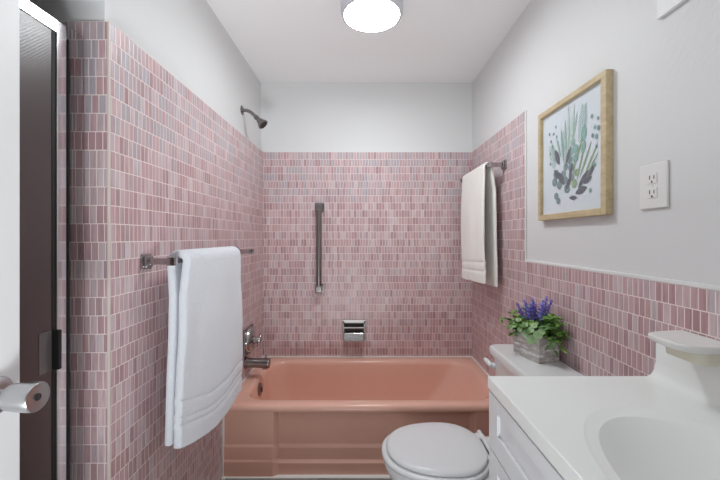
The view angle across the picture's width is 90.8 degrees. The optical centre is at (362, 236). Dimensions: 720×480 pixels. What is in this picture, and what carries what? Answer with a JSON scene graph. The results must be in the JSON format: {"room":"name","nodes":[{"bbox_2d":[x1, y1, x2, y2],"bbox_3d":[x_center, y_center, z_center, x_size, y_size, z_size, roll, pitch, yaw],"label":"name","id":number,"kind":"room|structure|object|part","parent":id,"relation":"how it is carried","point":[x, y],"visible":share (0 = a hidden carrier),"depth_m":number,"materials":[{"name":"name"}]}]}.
{"room":"bathroom","nodes":[
{"label":"bathroom","id":0,"kind":"room"},
{"bbox_2d":[29,0,69,20],"bbox_3d":[-1.300,0.060,1.080,0.900,2.380,0.100,0,0,0],"label":"wall","id":1,"kind":"structure","parent":0,"point":[59,10],"depth_m":1.03,"materials":[{"name":"white paint"}]},
{"bbox_2d":[59,21,101,479],"bbox_3d":[-1.200,0.315,1.025,0.900,1.870,0.010,0,0,0],"label":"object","id":2,"kind":"structure","parent":1,"relation":"attached to","point":[91,30],"depth_m":1.02,"materials":[{"name":"pink tile"}]},
{"bbox_2d":[70,0,260,149],"bbox_3d":[-0.799,0.060,1.865,0.100,2.380,1.670,0,0,0],"label":"wall","id":3,"kind":"structure","parent":0,"point":[186,38],"depth_m":1.58,"materials":[{"name":"white paint"}]},
{"bbox_2d":[107,21,110,479],"bbox_3d":[-0.732,0.315,1.022,0.008,1.870,0.008,0,0,0],"label":"trim","id":4,"kind":"structure","parent":3,"relation":"attached to","point":[108,22],"depth_m":1.02,"materials":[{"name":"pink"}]},
{"bbox_2d":[102,21,262,479],"bbox_3d":[-0.740,0.315,1.805,0.020,1.870,1.570,0,0,0],"label":"wall tile","id":5,"kind":"structure","parent":3,"relation":"attached to","point":[183,177],"depth_m":1.24,"materials":[{"name":"pink tile"}]},
{"bbox_2d":[141,247,253,269],"bbox_3d":[-0.677,0.082,1.609,0.105,0.052,0.894,0,0,0],"label":"towel bar","id":6,"kind":"object","parent":5,"relation":"attached to","point":[147,260],"visible":0.73,"depth_m":1.18,"materials":[{"name":"silver metal"}]},
{"bbox_2d":[165,246,242,448],"bbox_3d":[-0.639,0.416,1.489,0.082,0.742,0.624,0,0,0],"label":"hanging towel","id":7,"kind":"object","parent":6,"relation":"hanging from","point":[205,353],"visible":1,"depth_m":1.34,"materials":[{"name":"white fabric"}]},
{"bbox_3d":[-0.639,0.082,1.609,0.008,0.018,0.818,0,0,0],"label":"rod","id":8,"kind":"part","parent":6,"relation":"part of","materials":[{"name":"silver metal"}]},
{"bbox_2d":[243,324,261,356],"bbox_3d":[-0.685,0.651,2.245,0.089,0.172,0.172,0,0,0],"label":"shower valve","id":9,"kind":"object","parent":5,"relation":"attached to","point":[250,339],"visible":1,"depth_m":2.19,"materials":[{"name":"silver metal"}]},
{"bbox_3d":[-0.664,0.648,2.226,0.047,0.067,0.097,0,0,0],"label":"lever handle","id":10,"kind":"part","parent":9,"relation":"part of","materials":[{"name":"silver metal"}]},
{"bbox_2d":[243,355,270,369],"bbox_3d":[-0.653,0.773,2.200,0.154,0.085,0.072,0,0,0],"label":"tub spout","id":11,"kind":"object","parent":5,"relation":"attached to","point":[264,363],"visible":1,"depth_m":2.18,"materials":[{"name":"silver metal"}]},
{"bbox_2d":[240,105,267,128],"bbox_3d":[-0.672,-0.743,2.195,0.161,0.144,0.070,0,0,0],"label":"shower fixture","id":12,"kind":"object","parent":3,"relation":"attached to","point":[262,123],"visible":1,"depth_m":2.19,"materials":[{"name":"silver metal"}]},
{"bbox_3d":[-0.701,-0.766,2.200,0.090,0.058,0.021,0,0,0],"label":"shower arm","id":13,"kind":"part","parent":12,"relation":"part of","materials":[{"name":"silver metal"}]},
{"bbox_2d":[225,479,390,479],"bbox_3d":[-0.400,1.300,1.275,2.700,0.100,2.890,0,0,0],"label":"floor","id":14,"kind":"structure","parent":0,"point":[225,479],"depth_m":1.83,"materials":[{"name":"tile"}]},
{"bbox_2d":[224,357,490,476],"bbox_3d":[0.033,1.062,2.215,1.518,0.373,0.745,0,0,0],"label":"bathtub","id":15,"kind":"object","parent":14,"relation":"on","point":[295,415],"visible":0.8,"depth_m":1.89,"materials":[{"name":"pink ceramic"}]},
{"bbox_3d":[-0.630,0.935,2.180,0.012,0.082,0.082,0,0,0],"label":"overflow plate","id":16,"kind":"part","parent":15,"relation":"part of","materials":[{"name":"silver metal"}]},
{"bbox_2d":[228,357,490,411],"bbox_3d":[0.033,1.034,2.216,1.518,0.319,0.742,0,0,0],"label":"basin","id":17,"kind":"object","parent":15,"relation":"in","point":[290,384],"depth_m":2.47,"materials":[{"name":"pink ceramic"}]},
{"bbox_2d":[382,344,583,479],"bbox_3d":[0.431,0.870,1.400,0.717,0.760,0.480,0,0,0],"label":"toilet","id":18,"kind":"object","parent":14,"relation":"on","point":[429,450],"visible":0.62,"depth_m":1.35,"materials":[{"name":"white ceramic"}]},
{"bbox_3d":[0.359,1.054,1.400,0.562,0.393,0.360,0,0,0],"label":"bowl","id":19,"kind":"part","parent":18,"relation":"part of","materials":[{"name":"white ceramic"}]},
{"bbox_3d":[0.284,0.824,1.400,0.385,0.024,0.344,0,0,0],"label":"seat lid","id":20,"kind":"part","parent":18,"relation":"part of","materials":[{"name":"white plastic"}]},
{"bbox_3d":[0.571,0.571,1.601,0.038,0.037,0.059,0,0,0],"label":"flush lever","id":21,"kind":"part","parent":18,"relation":"part of","materials":[{"name":"white plastic"}]},
{"bbox_3d":[0.688,0.694,1.400,0.200,0.325,0.450,0,0,0],"label":"tank","id":22,"kind":"part","parent":18,"relation":"part of","materials":[{"name":"white ceramic"}]},
{"bbox_2d":[500,295,570,363],"bbox_3d":[0.710,0.363,1.456,0.267,0.255,0.226,0,0,37],"label":"potted plant","id":23,"kind":"object","parent":18,"relation":"on","point":[534,339],"visible":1,"depth_m":1.41,"materials":[{"name":"green plant"}]},
{"bbox_3d":[0.681,0.510,1.400,0.218,0.040,0.480,0,0,0],"label":"tank lid","id":24,"kind":"part","parent":18,"relation":"part of","materials":[{"name":"white ceramic"}]},
{"bbox_2d":[489,391,564,479],"bbox_3d":[0.551,0.830,0.455,0.482,0.841,0.999,0,0,0],"label":"vanity cabinet","id":25,"kind":"object","parent":14,"relation":"on","point":[513,455],"visible":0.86,"depth_m":0.81,"materials":[{"name":"white paint"}]},
{"bbox_3d":[0.347,0.857,0.705,0.018,0.587,0.496,0,0,0],"label":"door","id":26,"kind":"part","parent":25,"relation":"part of","materials":[{"name":"white paint"}]},
{"bbox_3d":[0.350,0.476,0.456,0.010,0.061,0.882,0,0,0],"label":"panel","id":27,"kind":"part","parent":25,"relation":"part of","materials":[{"name":"white paint"}]},
{"bbox_2d":[488,343,719,479],"bbox_3d":[0.564,0.377,0.456,0.456,0.200,1.001,0,0,0],"label":"washbasin","id":28,"kind":"object","parent":25,"relation":"in","point":[664,424],"visible":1,"depth_m":0.74,"materials":[{"name":"ceramic"}]},
{"bbox_2d":[648,330,719,366],"bbox_3d":[0.737,0.254,0.814,0.114,0.045,0.143,0,0,0],"label":"soap dish","id":29,"kind":"object","parent":28,"relation":"on","point":[696,349],"visible":1,"depth_m":0.79,"materials":[{"name":"white ceramic"}]},
{"bbox_3d":[0.737,0.240,0.814,0.114,0.017,0.143,0,0,0],"label":"dish","id":30,"kind":"part","parent":29,"relation":"part of","materials":[{"name":"white ceramic"}]},
{"bbox_3d":[-0.815,1.200,0.595,0.090,0.100,0.850,0,0,0],"label":"shower","id":31,"kind":"object","parent":14,"relation":"on","visible":0},
{"bbox_2d":[20,0,84,479],"bbox_3d":[-0.814,0.289,0.594,0.047,1.722,0.848,0,0,0],"label":"shower door","id":32,"kind":"structure","parent":31,"relation":"on","point":[44,43],"depth_m":0.92,"materials":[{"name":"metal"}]},
{"bbox_3d":[-0.812,0.291,0.561,0.006,1.658,0.722,0,0,0],"label":"glass panel","id":33,"kind":"part","parent":32,"relation":"part of","materials":[{"name":"glass"}]},
{"bbox_3d":[-0.799,0.293,0.926,0.019,0.103,0.011,0,0,0],"label":"handle","id":34,"kind":"part","parent":32,"relation":"part of","materials":[{"name":"black metal"}]},
{"bbox_2d":[261,83,471,151],"bbox_3d":[0.026,0.060,2.660,1.550,2.380,0.120,0,0,0],"label":"wall","id":35,"kind":"structure","parent":0,"point":[300,117],"depth_m":2.60,"materials":[{"name":"white paint"}]},
{"bbox_2d":[221,356,489,479],"bbox_3d":[0.033,1.060,2.205,1.524,0.381,0.769,0,0,0],"label":"trim","id":36,"kind":"structure","parent":35,"relation":"attached to","point":[223,476],"depth_m":1.84,"materials":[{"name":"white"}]},
{"bbox_2d":[263,152,471,355],"bbox_3d":[0.033,0.315,2.595,1.524,1.870,0.010,0,0,0],"label":"wall tile","id":37,"kind":"structure","parent":35,"relation":"attached to","point":[392,256],"depth_m":2.59,"materials":[{"name":"pink tile"}]},
{"bbox_2d":[315,203,323,292],"bbox_3d":[-0.317,0.080,2.559,0.068,0.658,0.062,0,0,0],"label":"grab bar","id":38,"kind":"object","parent":37,"relation":"attached to","point":[319,207],"visible":1,"depth_m":2.53,"materials":[{"name":"silver metal"}]},
{"bbox_2d":[343,320,364,341],"bbox_3d":[-0.066,0.678,2.558,0.166,0.150,0.064,0,0,0],"label":"soap holder","id":39,"kind":"object","parent":37,"relation":"attached to","point":[353,330],"visible":1,"depth_m":2.55,"materials":[{"name":"silver metal"}]},
{"bbox_2d":[343,332,363,341],"bbox_3d":[-0.066,0.721,2.557,0.152,0.062,0.061,0,0,0],"label":"tray","id":40,"kind":"object","parent":39,"relation":"on","point":[347,336],"depth_m":2.54,"materials":[{"name":"silver metal"}]},
{"bbox_2d":[206,0,530,82],"bbox_3d":[-0.400,-1.180,1.275,2.700,0.100,2.890,0,0,0],"label":"ceiling","id":41,"kind":"structure","parent":0,"point":[281,41],"depth_m":2.03,"materials":[{"name":"white paint"}]},
{"bbox_2d":[341,0,402,32],"bbox_3d":[0.042,-1.091,1.700,0.296,0.079,0.296,0,0,0],"label":"ceiling light","id":42,"kind":"object","parent":41,"relation":"attached to","point":[367,16],"visible":1,"depth_m":1.68,"materials":[{"name":"white glass"}]},
{"bbox_2d":[472,0,719,285],"bbox_3d":[0.875,0.060,1.275,0.149,2.380,2.890,0,0,0],"label":"wall","id":43,"kind":"structure","parent":0,"point":[666,70],"depth_m":1.05,"materials":[{"name":"white paint"}]},
{"bbox_2d":[525,110,526,261],"bbox_3d":[0.797,-0.250,1.740,0.007,0.741,0.011,0,0,0],"label":"trim","id":44,"kind":"structure","parent":43,"relation":"attached to","point":[525,110],"depth_m":1.74,"materials":[{"name":"white paint"}]},
{"bbox_2d":[538,69,612,220],"bbox_3d":[0.788,-0.305,1.355,0.025,0.466,0.441,0,0,0],"label":"framed print","id":45,"kind":"object","parent":43,"relation":"attached to","point":[575,134],"visible":1,"depth_m":1.30,"materials":[{"name":"paper"}]},
{"bbox_2d":[549,103,599,203],"bbox_3d":[0.789,-0.325,1.345,0.002,0.383,0.329,0,0,0],"label":"artwork","id":46,"kind":"object","parent":45,"relation":"attached to","point":[574,128],"depth_m":1.32,"materials":[{"name":"green"}]},
{"bbox_2d":[472,111,719,375],"bbox_3d":[0.798,0.315,1.270,0.006,1.870,2.640,0,0,0],"label":"wall tile","id":47,"kind":"structure","parent":43,"relation":"attached to","point":[609,319],"depth_m":1.33,"materials":[{"name":"pink tile"}]},
{"bbox_2d":[460,159,505,182],"bbox_3d":[0.747,-0.405,2.268,0.096,0.052,0.607,0,0,0],"label":"towel bar","id":48,"kind":"object","parent":47,"relation":"attached to","point":[502,164],"visible":0.58,"depth_m":1.98,"materials":[{"name":"silver metal"}]},
{"bbox_2d":[461,162,497,286],"bbox_3d":[0.716,-0.072,2.220,0.089,0.716,0.480,0,0,0],"label":"hanging towel","id":49,"kind":"object","parent":48,"relation":"hanging from","point":[478,197],"visible":0.99,"depth_m":2.11,"materials":[{"name":"white fabric"}]},
{"bbox_2d":[525,259,719,290],"bbox_3d":[0.797,0.115,0.843,0.008,0.011,1.785,0,0,0],"label":"trim","id":50,"kind":"structure","parent":43,"relation":"attached to","point":[664,280],"depth_m":1.01,"materials":[{"name":"white paint"}]},
{"bbox_2d":[640,160,668,209],"bbox_3d":[0.796,-0.140,0.974,0.010,0.124,0.093,0,0,0],"label":"wall outlet","id":51,"kind":"object","parent":43,"relation":"attached to","point":[654,178],"visible":1,"depth_m":0.96,"materials":[{"name":"white plastic"}]},
{"bbox_2d":[647,187,656,198],"bbox_3d":[0.793,-0.121,0.974,0.003,0.028,0.032,0,0,0],"label":"socket","id":52,"kind":"object","parent":51,"relation":"attached to","point":[651,191],"depth_m":0.97,"materials":[{"name":"white plastic"}]},
{"bbox_2d":[647,172,656,183],"bbox_3d":[0.793,-0.161,0.974,0.003,0.028,0.032,0,0,0],"label":"socket","id":53,"kind":"object","parent":51,"relation":"attached to","point":[651,176],"depth_m":0.97,"materials":[{"name":"white plastic"}]},
{"bbox_2d":[657,0,686,19],"bbox_3d":[0.795,-0.792,0.527,0.011,0.416,0.855,0,0,0],"label":"wall panel","id":54,"kind":"object","parent":43,"relation":"attached to","point":[664,7],"visible":1,"depth_m":0.93,"materials":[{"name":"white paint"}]},
{"bbox_2d":[639,343,719,418],"bbox_3d":[0.761,0.325,0.450,0.058,0.096,0.989,0,0,0],"label":"backsplash","id":55,"kind":"structure","parent":43,"relation":"attached to","point":[697,385],"depth_m":0.84,"materials":[{"name":"ceramic"}]},
{"bbox_3d":[-0.474,0.060,-0.110,2.551,2.380,0.120,0,0,0],"label":"wall","id":56,"kind":"structure","parent":0,"visible":0},
{"bbox_2d":[0,0,49,479],"bbox_3d":[-0.650,0.229,0.327,0.121,2.018,0.744,0,0,0],"label":"door","id":57,"kind":"structure","parent":56,"relation":"in","point":[16,397],"depth_m":0.68,"materials":[{"name":"white paint"}]},
{"bbox_3d":[-0.669,0.292,0.648,0.012,0.072,0.072,0,0,0],"label":"knob","id":58,"kind":"part","parent":57,"relation":"part of","materials":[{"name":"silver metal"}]},
{"bbox_3d":[-0.630,0.292,0.648,0.074,0.053,0.053,0,0,0],"label":"knob","id":59,"kind":"part","parent":57,"relation":"part of","materials":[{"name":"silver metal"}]}
]}

